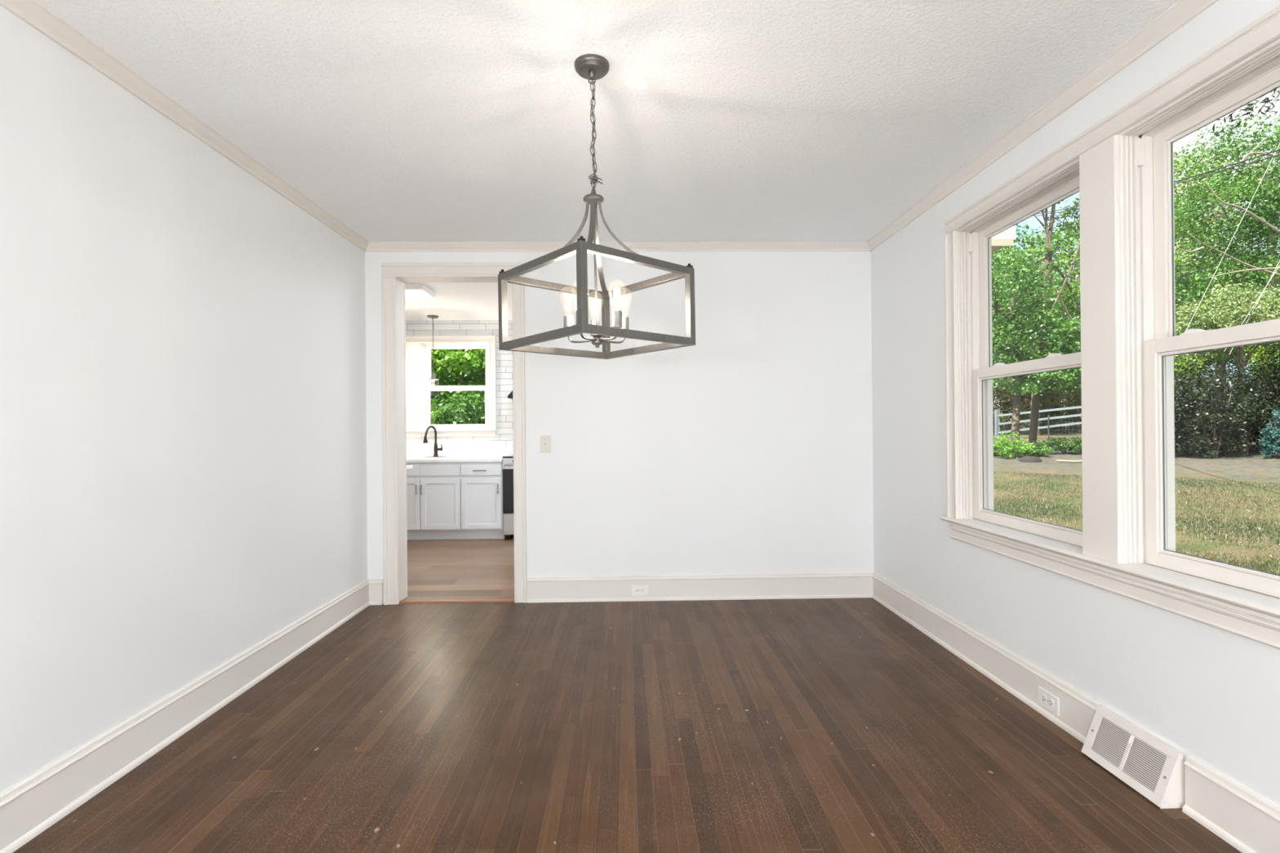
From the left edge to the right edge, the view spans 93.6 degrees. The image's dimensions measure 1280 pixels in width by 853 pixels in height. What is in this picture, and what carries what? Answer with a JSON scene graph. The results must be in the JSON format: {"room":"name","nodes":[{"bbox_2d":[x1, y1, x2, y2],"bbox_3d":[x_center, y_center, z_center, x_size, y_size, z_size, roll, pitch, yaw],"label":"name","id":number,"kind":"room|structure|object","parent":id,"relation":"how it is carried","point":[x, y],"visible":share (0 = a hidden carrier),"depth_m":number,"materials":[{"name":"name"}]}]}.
{"room":"dining room","nodes":[
{"label":"dining room","id":0,"kind":"room"},
{"bbox_2d":[0,4,367,794],"bbox_3d":[-1.828,-0.026,-0.365,0.160,2.440,8.876,0,0,-1],"label":"wall","id":1,"kind":"structure","parent":0,"point":[183,385],"depth_m":2.20,"materials":[{"name":"paint"}]},
{"bbox_2d":[0,0,368,251],"bbox_3d":[-1.737,-1.221,-0.280,0.046,0.052,8.716,0,0,-1],"label":"trim","id":2,"kind":"structure","parent":1,"relation":"attached to","point":[32,12],"depth_m":2.23,"materials":[{"name":"paint"}]},
{"bbox_2d":[0,579,369,852],"bbox_3d":[-1.729,1.108,-0.286,0.024,0.170,8.716,0,0,-1],"label":"baseboard","id":3,"kind":"structure","parent":1,"relation":"attached to","point":[28,808],"depth_m":2.18,"materials":[{"name":"paint"}]},
{"bbox_2d":[405,320,513,447],"bbox_3d":[-2.422,0.289,7.066,4.800,3.050,0.160,0,0,-1],"label":"wall","id":4,"kind":"structure","parent":0,"point":[504,437],"depth_m":7.00,"materials":[{"name":"white tile"}]},
{"bbox_2d":[405,342,408,429],"bbox_3d":[-3.083,-0.465,7.067,0.840,1.071,0.190,0,0,-1],"label":"window","id":5,"kind":"structure","parent":4,"relation":"in","point":[406,393],"depth_m":7.05,"materials":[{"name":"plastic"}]},
{"bbox_2d":[405,335,497,436],"bbox_3d":[-2.615,-0.468,6.991,1.894,1.169,0.100,0,0,-1],"label":"trim","id":6,"kind":"structure","parent":4,"relation":"attached to","point":[414,342],"depth_m":6.97,"materials":[{"name":"paint"}]},
{"bbox_2d":[422,342,489,429],"bbox_3d":[-2.146,-0.472,7.089,0.840,1.071,0.190,0,0,-1],"label":"window","id":7,"kind":"structure","parent":4,"relation":"in","point":[427,387],"depth_m":7.07,"materials":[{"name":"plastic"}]},
{"bbox_2d":[406,446,513,457],"bbox_3d":[-1.955,0.291,6.990,2.570,0.112,0.014,0,0,-1],"label":"backsplash slab","id":8,"kind":"structure","parent":4,"relation":"attached to","point":[455,451],"depth_m":6.98,"materials":[{"name":"white stone"}]},
{"bbox_2d":[507,391,512,399],"bbox_3d":[-1.095,-0.779,6.778,0.708,0.936,0.481,0,0,-1],"label":"range hood","id":9,"kind":"object","parent":4,"relation":"attached to","point":[510,395],"visible":0.07,"depth_m":6.53,"materials":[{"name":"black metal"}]},
{"bbox_2d":[35,0,1178,319],"bbox_3d":[-1.485,-1.311,1.189,6.621,0.130,11.962,0,0,-1],"label":"ceiling","id":10,"kind":"structure","parent":0,"point":[401,120],"depth_m":2.31,"materials":[{"name":"white paint"}]},
{"bbox_2d":[404,283,435,297],"bbox_3d":[-2.494,-1.211,5.385,1.200,0.054,0.360,0,0,-1],"label":"panel light","id":11,"kind":"object","parent":10,"relation":"attached to","point":[411,290],"visible":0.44,"depth_m":5.33,"materials":[{"name":"white plastic"}]},
{"bbox_2d":[404,289,433,297],"bbox_3d":[-2.494,-1.185,5.385,1.180,0.002,0.340,0,0,-1],"label":"diffuser","id":12,"kind":"object","parent":11,"relation":"attached to","point":[408,293],"depth_m":5.40,"materials":[{"name":"white plastic"}]},
{"bbox_2d":[426,315,439,395],"bbox_3d":[-2.315,-0.790,6.729,0.124,0.894,0.124,0,0,-1],"label":"pendant light","id":13,"kind":"object","parent":10,"relation":"hanging from","point":[433,378],"visible":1,"depth_m":6.72,"materials":[{"name":"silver metal"}]},
{"bbox_2d":[497,53,695,359],"bbox_3d":[-0.156,-0.763,2.084,0.486,0.984,0.488,0,0,-42],"label":"chandelier","id":14,"kind":"object","parent":10,"relation":"hanging from","point":[593,67],"visible":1,"depth_m":2.06,"materials":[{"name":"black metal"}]},
{"bbox_2d":[563,315,573,327],"bbox_3d":[-0.250,-0.356,2.098,0.036,0.057,0.036,0,0,-1],"label":"socket","id":15,"kind":"object","parent":14,"relation":"attached to","point":[568,320],"depth_m":2.08,"materials":[{"name":"silver metal"}]},
{"bbox_2d":[575,309,577,324],"bbox_3d":[-0.196,-0.357,1.990,0.036,0.057,0.036,0,0,-1],"label":"socket","id":16,"kind":"object","parent":14,"relation":"attached to","point":[576,309],"depth_m":1.98,"materials":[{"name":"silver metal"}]},
{"bbox_2d":[590,320,599,336],"bbox_3d":[-0.163,-0.357,2.183,0.036,0.057,0.036,0,0,-1],"label":"socket","id":17,"kind":"object","parent":14,"relation":"attached to","point":[593,322],"depth_m":2.17,"materials":[{"name":"silver metal"}]},
{"bbox_2d":[612,310,622,328],"bbox_3d":[-0.076,-0.358,2.007,0.036,0.057,0.036,0,0,-1],"label":"socket","id":18,"kind":"object","parent":14,"relation":"attached to","point":[616,314],"depth_m":1.99,"materials":[{"name":"silver metal"}]},
{"bbox_2d":[622,316,628,328],"bbox_3d":[-0.056,-0.358,2.127,0.036,0.057,0.036,0,0,-1],"label":"socket","id":19,"kind":"object","parent":14,"relation":"attached to","point":[624,319],"depth_m":2.11,"materials":[{"name":"silver metal"}]},
{"bbox_2d":[364,251,873,597],"bbox_3d":[-1.625,-0.018,4.154,6.461,2.440,0.150,0,0,-1],"label":"wall","id":20,"kind":"structure","parent":0,"point":[746,448],"depth_m":4.13,"materials":[{"name":"paint"}]},
{"bbox_2d":[367,578,383,604],"bbox_3d":[-1.792,1.118,4.060,0.104,0.170,0.024,0,0,-1],"label":"baseboard","id":21,"kind":"structure","parent":20,"relation":"attached to","point":[375,585],"depth_m":4.06,"materials":[{"name":"paint"}]},
{"bbox_2d":[381,262,526,604],"bbox_3d":[-1.260,0.044,4.162,0.959,2.309,0.194,0,0,-1],"label":"door frame","id":22,"kind":"structure","parent":20,"relation":"in","point":[394,276],"depth_m":4.08,"materials":[{"name":"paint"}]},
{"bbox_2d":[399,598,514,603],"bbox_3d":[-1.246,1.193,4.122,0.787,0.010,0.050,0,0,-1],"label":"threshold","id":23,"kind":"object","parent":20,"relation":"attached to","point":[500,599],"depth_m":4.11,"materials":[{"name":"brown wood"}]},
{"bbox_2d":[540,435,551,452],"bbox_3d":[-0.643,0.120,4.093,0.070,0.116,0.018,0,0,-1],"label":"light switch","id":24,"kind":"object","parent":20,"relation":"attached to","point":[545,441],"visible":1,"depth_m":4.09,"materials":[{"name":"beige plastic"}]},
{"bbox_2d":[365,241,870,251],"bbox_3d":[-0.133,-1.225,4.094,3.461,0.052,0.046,0,0,-1],"label":"trim","id":25,"kind":"structure","parent":20,"relation":"attached to","point":[372,246],"depth_m":4.09,"materials":[{"name":"paint"}]},
{"bbox_2d":[631,585,648,595],"bbox_3d":[-0.002,1.116,4.096,0.115,0.070,0.008,0,0,-1],"label":"wall outlet","id":26,"kind":"object","parent":20,"relation":"attached to","point":[636,590],"visible":1,"depth_m":4.09,"materials":[{"name":"white plastic"}]},
{"bbox_2d":[526,572,873,603],"bbox_3d":[0.424,1.100,4.113,2.386,0.170,0.024,0,0,-1],"label":"baseboard","id":27,"kind":"structure","parent":20,"relation":"attached to","point":[833,584],"depth_m":4.11,"materials":[{"name":"paint"}]},
{"bbox_2d":[13,534,1241,852],"bbox_3d":[-1.494,1.294,1.183,6.361,0.202,11.642,0,0,-1],"label":"floor","id":28,"kind":"structure","parent":0,"point":[803,725],"depth_m":2.21,"materials":[{"name":"brown wood"}]},
{"bbox_2d":[406,462,462,539],"bbox_3d":[-2.328,0.796,6.650,0.844,0.830,0.670,0,0,-1],"label":"base cabinet","id":29,"kind":"object","parent":28,"relation":"on","point":[433,489],"visible":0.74,"depth_m":6.36,"materials":[{"name":"paint"}]},
{"bbox_2d":[406,456,502,462],"bbox_3d":[-2.349,0.365,6.663,1.766,0.030,0.647,0,0,-1],"label":"countertop","id":30,"kind":"structure","parent":29,"relation":"on","point":[448,459],"depth_m":6.36,"materials":[{"name":"white stone"}]},
{"bbox_2d":[422,425,446,457],"bbox_3d":[-2.345,0.169,6.832,0.242,0.363,0.192,0,0,-1],"label":"faucet","id":31,"kind":"object","parent":30,"relation":"on","point":[425,441],"visible":1,"depth_m":6.88,"materials":[{"name":"brown metal"}]},
{"bbox_2d":[460,461,507,539],"bbox_3d":[-1.685,0.790,6.665,0.441,0.830,0.670,0,0,-1],"label":"base cabinet","id":32,"kind":"object","parent":28,"relation":"on","point":[482,482],"visible":0.91,"depth_m":6.37,"materials":[{"name":"paint"}]},
{"bbox_2d":[502,453,514,538],"bbox_3d":[-1.079,0.757,6.660,0.760,0.887,0.681,0,0,-1],"label":"range","id":33,"kind":"object","parent":28,"relation":"on","point":[508,460],"visible":0.15,"depth_m":6.36,"materials":[{"name":"silver metal"}]},
{"bbox_2d":[502,453,513,457],"bbox_3d":[-1.083,0.324,6.689,0.760,0.018,0.626,0,0,-1],"label":"cooktop","id":34,"kind":"object","parent":33,"relation":"in","point":[509,455],"depth_m":6.37,"materials":[{"name":"black glass"}]},
{"bbox_3d":[-2.359,0.792,4.776,0.610,0.830,1.095,0,0,-1],"label":"cabinet","id":35,"kind":"object","parent":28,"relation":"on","visible":0},
{"bbox_2d":[406,465,413,469],"bbox_3d":[-2.338,0.361,4.789,0.658,0.030,1.122,0,0,-1],"label":"countertop","id":36,"kind":"structure","parent":35,"relation":"on","point":[408,467],"depth_m":5.29,"materials":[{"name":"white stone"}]},
{"bbox_2d":[871,0,1279,808],"bbox_3d":[1.792,0.244,-0.205,0.160,3.040,9.026,0,0,-1],"label":"wall","id":37,"kind":"structure","parent":0,"point":[1210,693],"depth_m":2.44,"materials":[{"name":"paint"}]},
{"bbox_2d":[871,572,1101,743],"bbox_3d":[1.627,1.088,3.159,0.024,0.170,1.988,0,0,-1],"label":"baseboard","id":38,"kind":"structure","parent":37,"relation":"attached to","point":[1019,677],"depth_m":2.77,"materials":[{"name":"paint"}]},
{"bbox_2d":[956,158,1082,546],"bbox_3d":[1.735,-0.267,2.657,0.190,1.536,0.911,0,0,-1],"label":"window","id":39,"kind":"structure","parent":37,"relation":"in","point":[976,371],"depth_m":3.03,"materials":[{"name":"paint"}]},
{"bbox_2d":[866,0,1218,251],"bbox_3d":[1.677,-1.249,-0.200,0.046,0.052,8.716,0,0,-1],"label":"trim","id":40,"kind":"structure","parent":37,"relation":"attached to","point":[1183,11],"depth_m":2.28,"materials":[{"name":"paint"}]},
{"bbox_2d":[1038,686,1059,715],"bbox_3d":[1.639,1.101,2.413,0.008,0.070,0.115,0,0,-1],"label":"wall outlet","id":41,"kind":"object","parent":37,"relation":"attached to","point":[1051,702],"visible":1,"depth_m":2.40,"materials":[{"name":"white plastic"}]},
{"bbox_2d":[1041,693,1046,703],"bbox_3d":[1.636,1.101,2.432,0.003,0.034,0.025,0,0,-1],"label":"receptacle","id":42,"kind":"object","parent":41,"relation":"attached to","point":[1043,695],"depth_m":2.43,"materials":[{"name":"white plastic"}]},
{"bbox_2d":[1048,698,1053,707],"bbox_3d":[1.637,1.101,2.393,0.003,0.034,0.025,0,0,-1],"label":"receptacle","id":43,"kind":"object","parent":41,"relation":"attached to","point":[1051,700],"depth_m":2.39,"materials":[{"name":"white plastic"}]},
{"bbox_2d":[940,4,1279,648],"bbox_3d":[1.663,-0.251,2.169,0.094,1.659,2.067,0,0,-1],"label":"trim","id":44,"kind":"structure","parent":37,"relation":"attached to","point":[1099,563],"depth_m":2.13,"materials":[{"name":"paint"}]},
{"bbox_2d":[1080,705,1184,808],"bbox_3d":[1.626,1.085,2.000,0.080,0.170,0.318,0,0,-1],"label":"air vent","id":45,"kind":"object","parent":37,"relation":"in","point":[1148,764],"visible":1,"depth_m":1.96,"materials":[{"name":"metal"}]},
{"bbox_2d":[1118,38,1279,599],"bbox_3d":[1.759,-0.269,1.645,0.190,1.536,0.911,0,0,-1],"label":"window","id":46,"kind":"structure","parent":37,"relation":"in","point":[1149,343],"depth_m":2.03,"materials":[{"name":"paint"}]},
{"bbox_2d":[1182,755,1279,852],"bbox_3d":[1.734,1.078,-1.367,0.024,0.170,6.390,0,0,-1],"label":"baseboard","id":47,"kind":"structure","parent":37,"relation":"attached to","point":[1248,822],"depth_m":1.69,"materials":[{"name":"paint"}]},
{"label":"outside","id":48,"kind":"structure","parent":0,"visible":0},
{"bbox_2d":[1175,137,1279,279],"bbox_3d":[14.649,-5.196,14.417,3.801,3.432,0.478,0,0,-8],"label":"limb","id":49,"kind":"object","parent":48,"point":[1263,269],"visible":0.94,"depth_m":14.35,"materials":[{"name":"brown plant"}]},
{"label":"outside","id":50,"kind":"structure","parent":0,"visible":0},
{"bbox_2d":[1033,149,1279,216],"bbox_3d":[9.506,-4.664,11.989,0.018,2.884,11.180,-1,0,19],"label":"overhead cable","id":51,"kind":"object","parent":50,"point":[1277,149],"visible":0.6,"depth_m":8.72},
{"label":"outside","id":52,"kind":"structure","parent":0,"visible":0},
{"bbox_2d":[1174,231,1279,280],"bbox_3d":[9.389,-2.701,9.981,0.016,0.316,4.617,0,0,12],"label":"overhead cable","id":53,"kind":"object","parent":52,"point":[1279,231],"visible":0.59,"depth_m":9.42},
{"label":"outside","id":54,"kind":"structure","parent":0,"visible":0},
{"bbox_2d":[1174,214,1279,268],"bbox_3d":[10.235,-3.210,10.752,0.009,0.215,5.235,-1,0,16],"label":"overhead cable","id":55,"kind":"object","parent":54,"point":[1278,215],"visible":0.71,"depth_m":10.41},
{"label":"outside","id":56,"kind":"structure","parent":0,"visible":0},
{"bbox_2d":[1186,143,1279,330],"bbox_3d":[9.370,-3.023,9.482,1.394,3.307,0.007,-1,0,20],"label":"overhead cable","id":57,"kind":"object","parent":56,"point":[1279,144],"visible":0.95,"depth_m":9.54,"materials":[{"name":"metal"}]},
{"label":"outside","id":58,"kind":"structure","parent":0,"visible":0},
{"bbox_2d":[1223,265,1279,351],"bbox_3d":[9.789,-2.065,9.489,0.842,1.698,0.006,-1,0,35],"label":"overhead cable","id":59,"kind":"object","parent":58,"point":[1279,265],"visible":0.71,"depth_m":9.49,"materials":[{"name":"metal"}]},
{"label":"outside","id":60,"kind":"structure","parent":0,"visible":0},
{"bbox_2d":[1229,261,1279,354],"bbox_3d":[9.830,-2.111,9.491,0.778,1.892,0.006,-1,0,39],"label":"overhead cable","id":61,"kind":"object","parent":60,"point":[1279,261],"visible":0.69,"depth_m":9.51,"materials":[{"name":"metal"}]},
{"bbox_3d":[-1.516,-1.515,1.139,7.361,0.180,12.742,0,0,-1],"label":"roof","id":62,"kind":"structure","parent":0,"visible":0},
{"bbox_2d":[991,225,1016,253],"bbox_3d":[2.452,-1.651,6.936,1.571,0.180,3.455,0,0,-1],"label":"roof eave","id":63,"kind":"object","parent":62,"relation":"attached to","point":[1006,237],"visible":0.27,"depth_m":5.24,"materials":[{"name":"paint"}]},
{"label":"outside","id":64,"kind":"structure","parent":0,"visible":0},
{"bbox_2d":[993,426,1279,574],"bbox_3d":[28.502,0.023,31.684,122.000,3.038,122.000,0,0,-1],"label":"ground","id":65,"kind":"structure","parent":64,"point":[1254,466],"depth_m":12.91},
{"bbox_2d":[431,349,471,424],"bbox_3d":[-5.548,-1.257,12.796,4.166,6.263,2.532,0,0,-8],"label":"tree","id":66,"kind":"object","parent":65,"relation":"on","point":[439,358],"visible":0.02,"depth_m":12.61,"materials":[{"name":"green plant"}]},
{"bbox_2d":[431,379,484,424],"bbox_3d":[-3.253,0.444,11.245,1.775,2.683,1.123,0,0,4],"label":"bush","id":67,"kind":"object","parent":65,"relation":"on","point":[465,417],"visible":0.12,"depth_m":11.11,"materials":[{"name":"green plant"}]},
{"bbox_2d":[431,348,485,424],"bbox_3d":[-3.739,-1.188,12.466,4.070,6.163,2.984,0,0,-20],"label":"tree","id":68,"kind":"object","parent":65,"relation":"on","point":[474,368],"visible":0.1,"depth_m":12.05,"materials":[{"name":"green plant"}]},
{"bbox_2d":[434,349,484,418],"bbox_3d":[-4.622,-1.225,15.714,3.857,5.879,2.789,0,0,-7],"label":"tree","id":69,"kind":"object","parent":65,"relation":"on","point":[464,349],"visible":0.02,"depth_m":15.32,"materials":[{"name":"green plant"}]},
{"bbox_2d":[993,440,1016,456],"bbox_3d":[11.205,0.712,18.911,1.244,0.580,0.878,-1,0,15],"label":"plant","id":70,"kind":"object","parent":65,"relation":"on","point":[995,453],"visible":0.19,"depth_m":18.78,"materials":[{"name":"green plant"}]},
{"bbox_2d":[993,431,1035,458],"bbox_3d":[11.336,0.587,18.369,1.416,0.883,0.886,0,0,-16],"label":"plant","id":71,"kind":"object","parent":65,"relation":"on","point":[1010,447],"visible":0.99,"depth_m":18.20,"materials":[{"name":"green plant"}]},
{"bbox_2d":[992,378,1041,435],"bbox_3d":[19.008,-1.241,31.412,3.854,3.466,2.145,0,0,1],"label":"bush","id":72,"kind":"object","parent":65,"relation":"on","point":[1002,405],"visible":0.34,"depth_m":31.19,"materials":[{"name":"green plant"}]},
{"bbox_2d":[1018,456,1042,462],"bbox_3d":[11.342,0.944,17.471,0.600,0.160,0.585,0,0,-1],"label":"rock","id":73,"kind":"object","parent":65,"relation":"on","point":[1024,459],"visible":0.99,"depth_m":17.29,"materials":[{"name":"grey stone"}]},
{"bbox_2d":[999,380,1068,433],"bbox_3d":[20.661,-1.058,32.098,4.071,3.016,2.357,0,0,4],"label":"bush","id":74,"kind":"object","parent":65,"relation":"on","point":[1028,393],"visible":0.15,"depth_m":31.68,"materials":[{"name":"green plant"}]},
{"bbox_2d":[1015,444,1052,456],"bbox_3d":[12.068,0.766,18.526,0.977,0.432,0.995,-1,0,23],"label":"plant","id":75,"kind":"object","parent":65,"relation":"on","point":[1042,450],"visible":0.8,"depth_m":18.31,"materials":[{"name":"green plant"}]},
{"bbox_2d":[991,236,1079,430],"bbox_3d":[20.593,-5.680,33.469,9.490,12.433,5.177,0,0,-1],"label":"tree","id":76,"kind":"object","parent":65,"relation":"on","point":[1034,257],"visible":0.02,"depth_m":32.74,"materials":[{"name":"green plant"}]},
{"bbox_2d":[991,210,1080,435],"bbox_3d":[19.774,-5.138,30.660,8.792,11.474,7.180,0,0,-1],"label":"tree","id":77,"kind":"object","parent":65,"relation":"on","point":[1076,237],"visible":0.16,"depth_m":29.51,"materials":[{"name":"green plant"}]},
{"bbox_2d":[991,238,1081,453],"bbox_3d":[11.747,-2.567,19.530,6.308,7.223,3.682,0,0,4],"label":"oak tree","id":78,"kind":"object","parent":65,"relation":"on","point":[1061,344],"visible":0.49,"depth_m":18.82,"materials":[{"name":"green plant"}]},
{"bbox_2d":[993,250,1080,431],"bbox_3d":[24.968,-5.174,36.655,8.270,11.172,5.035,0,0,-1],"label":"tree","id":79,"kind":"object","parent":65,"relation":"on","point":[1068,282],"visible":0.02,"depth_m":36.36,"materials":[{"name":"green plant"}]},
{"bbox_2d":[993,417,1081,442],"bbox_3d":[15.201,0.164,22.366,4.413,1.108,0.040,0,0,-1],"label":"wire fence","id":80,"kind":"object","parent":65,"relation":"on","point":[1048,418],"visible":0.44,"depth_m":22.35,"materials":[{"name":"grey metal"}]},
{"bbox_2d":[994,405,1081,438],"bbox_3d":[17.548,-0.209,26.033,0.212,1.716,4.014,0,0,-39],"label":"rail fence","id":81,"kind":"object","parent":65,"relation":"on","point":[997,412],"visible":0.46,"depth_m":26.45,"materials":[{"name":"white wood"}]},
{"bbox_2d":[1010,195,1080,448],"bbox_3d":[14.064,-4.337,19.727,4.134,10.638,2.768,0,0,-20],"label":"oak tree","id":82,"kind":"object","parent":65,"relation":"on","point":[1049,262],"visible":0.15,"depth_m":19.77,"materials":[{"name":"green plant"}]},
{"bbox_2d":[1025,218,1081,431],"bbox_3d":[25.192,-5.961,34.481,6.823,12.786,5.205,0,0,-22],"label":"tree","id":83,"kind":"object","parent":65,"relation":"on","point":[1066,224],"visible":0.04,"depth_m":34.62,"materials":[{"name":"green plant"}]},
{"bbox_2d":[1032,435,1081,453],"bbox_3d":[13.279,0.579,18.944,2.233,0.661,0.938,0,0,-1],"label":"plant","id":84,"kind":"object","parent":65,"relation":"on","point":[1054,442],"visible":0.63,"depth_m":18.84,"materials":[{"name":"green plant"}]},
{"bbox_2d":[1039,379,1081,433],"bbox_3d":[22.194,-1.221,31.529,4.064,3.296,2.169,0,0,1],"label":"bush","id":85,"kind":"object","parent":65,"relation":"on","point":[1049,405],"visible":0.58,"depth_m":31.24,"materials":[{"name":"green plant"}]},
{"bbox_2d":[1056,459,1081,462],"bbox_3d":[12.073,0.964,16.738,0.808,0.083,0.060,-1,0,21],"label":"fallen branch","id":86,"kind":"object","parent":65,"relation":"on","point":[1057,460],"visible":0.6,"depth_m":16.76,"materials":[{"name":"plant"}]},
{"bbox_2d":[1062,436,1081,453],"bbox_3d":[13.764,0.588,18.720,1.246,0.626,0.869,0,0,12],"label":"plant","id":87,"kind":"object","parent":65,"relation":"on","point":[1077,448],"visible":0.22,"depth_m":18.56,"materials":[{"name":"green plant"}]},
{"bbox_2d":[1062,386,1081,432],"bbox_3d":[24.147,-1.309,31.545,4.364,3.399,2.476,0,0,-8],"label":"bush","id":88,"kind":"object","parent":65,"relation":"on","point":[1080,418],"visible":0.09,"depth_m":31.33,"materials":[{"name":"green plant"}]},
{"bbox_2d":[993,471,1279,576],"bbox_3d":[8.065,1.398,9.823,5.757,0.542,10.628,-1,0,40],"label":"grass","id":89,"kind":"structure","parent":65,"relation":"on","point":[1259,566],"depth_m":10.24,"materials":[{"name":"green plant"}]},
{"bbox_2d":[1053,138,1275,382],"bbox_3d":[25.174,-6.172,27.928,12.164,13.377,6.837,0,0,-1],"label":"tree","id":90,"kind":"object","parent":65,"relation":"on","point":[1187,145],"visible":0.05,"depth_m":26.74,"materials":[{"name":"green plant"}]},
{"bbox_2d":[1173,354,1202,457],"bbox_3d":[14.492,-0.655,16.925,2.383,3.183,1.704,0,0,-17],"label":"shrub","id":91,"kind":"object","parent":65,"relation":"on","point":[1177,393],"visible":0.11,"depth_m":16.66,"materials":[{"name":"green plant"}]},
{"bbox_2d":[1173,351,1219,447],"bbox_3d":[16.976,-1.140,18.800,2.012,3.741,1.686,0,0,-10],"label":"shrub","id":92,"kind":"object","parent":65,"relation":"on","point":[1198,362],"visible":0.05,"depth_m":18.55,"materials":[{"name":"green plant"}]},
{"bbox_2d":[1173,351,1226,454],"bbox_3d":[15.690,-1.000,17.400,2.262,3.713,1.901,0,0,-1],"label":"shrub","id":93,"kind":"object","parent":65,"relation":"on","point":[1193,358],"visible":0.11,"depth_m":17.17,"materials":[{"name":"green plant"}]},
{"bbox_2d":[1173,353,1273,457],"bbox_3d":[15.725,-0.562,16.565,2.273,2.916,1.689,0,0,-6],"label":"shrub","id":94,"kind":"object","parent":65,"relation":"on","point":[1213,413],"visible":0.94,"depth_m":16.37,"materials":[{"name":"green plant"}]},
{"bbox_2d":[1173,103,1279,379],"bbox_3d":[20.849,-4.986,19.506,9.137,11.431,5.044,0,0,6],"label":"oak tree","id":95,"kind":"object","parent":65,"relation":"on","point":[1264,210],"visible":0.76,"depth_m":19.20,"materials":[{"name":"green plant"}]},
{"bbox_2d":[1173,279,1279,453],"bbox_3d":[17.027,-1.620,16.807,5.082,5.065,2.815,0,0,-1],"label":"tree","id":96,"kind":"object","parent":65,"relation":"on","point":[1215,320],"visible":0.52,"depth_m":16.69,"materials":[{"name":"green plant"}]},
{"bbox_2d":[1174,235,1279,431],"bbox_3d":[21.712,-3.253,22.678,6.790,7.852,4.306,0,0,-1],"label":"oak tree","id":97,"kind":"object","parent":65,"relation":"on","point":[1177,263],"visible":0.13,"depth_m":21.98,"materials":[{"name":"green plant"}]},
{"bbox_2d":[1203,355,1279,453],"bbox_3d":[16.972,-0.614,16.989,2.112,2.848,1.764,0,0,-4],"label":"shrub","id":98,"kind":"object","parent":65,"relation":"on","point":[1250,384],"visible":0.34,"depth_m":16.76,"materials":[{"name":"green plant"}]},
{"bbox_2d":[1224,341,1279,448],"bbox_3d":[18.258,-0.932,17.576,2.136,3.310,1.750,0,0,-7],"label":"shrub","id":99,"kind":"object","parent":65,"relation":"on","point":[1268,356],"visible":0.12,"depth_m":17.46,"materials":[{"name":"green plant"}]},
{"bbox_2d":[1244,315,1279,446],"bbox_3d":[19.377,-1.669,18.310,2.148,4.648,1.698,0,0,-35],"label":"shrub","id":100,"kind":"object","parent":65,"relation":"on","point":[1256,354],"visible":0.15,"depth_m":18.28,"materials":[{"name":"green plant"}]},
{"bbox_2d":[1257,407,1279,458],"bbox_3d":[16.768,0.166,15.670,0.807,1.421,0.966,0,0,-29],"label":"shrub","id":101,"kind":"object","parent":65,"relation":"on","point":[1272,442],"visible":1,"depth_m":15.75,"materials":[{"name":"green plant"}]},
{"bbox_2d":[1257,343,1279,434],"bbox_3d":[18.289,-0.948,16.555,2.189,3.415,1.842,0,0,-32],"label":"shrub","id":102,"kind":"object","parent":65,"relation":"on","point":[1275,370],"visible":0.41,"depth_m":16.80,"materials":[{"name":"green plant"}]},
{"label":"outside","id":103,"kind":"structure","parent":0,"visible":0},
{"bbox_2d":[1212,87,1279,137],"bbox_3d":[6.599,-3.479,6.363,1.141,0.808,0.276,0,0,-1],"label":"sprig","id":104,"kind":"object","parent":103,"point":[1264,100],"visible":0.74,"depth_m":6.36,"materials":[{"name":"green plant"}]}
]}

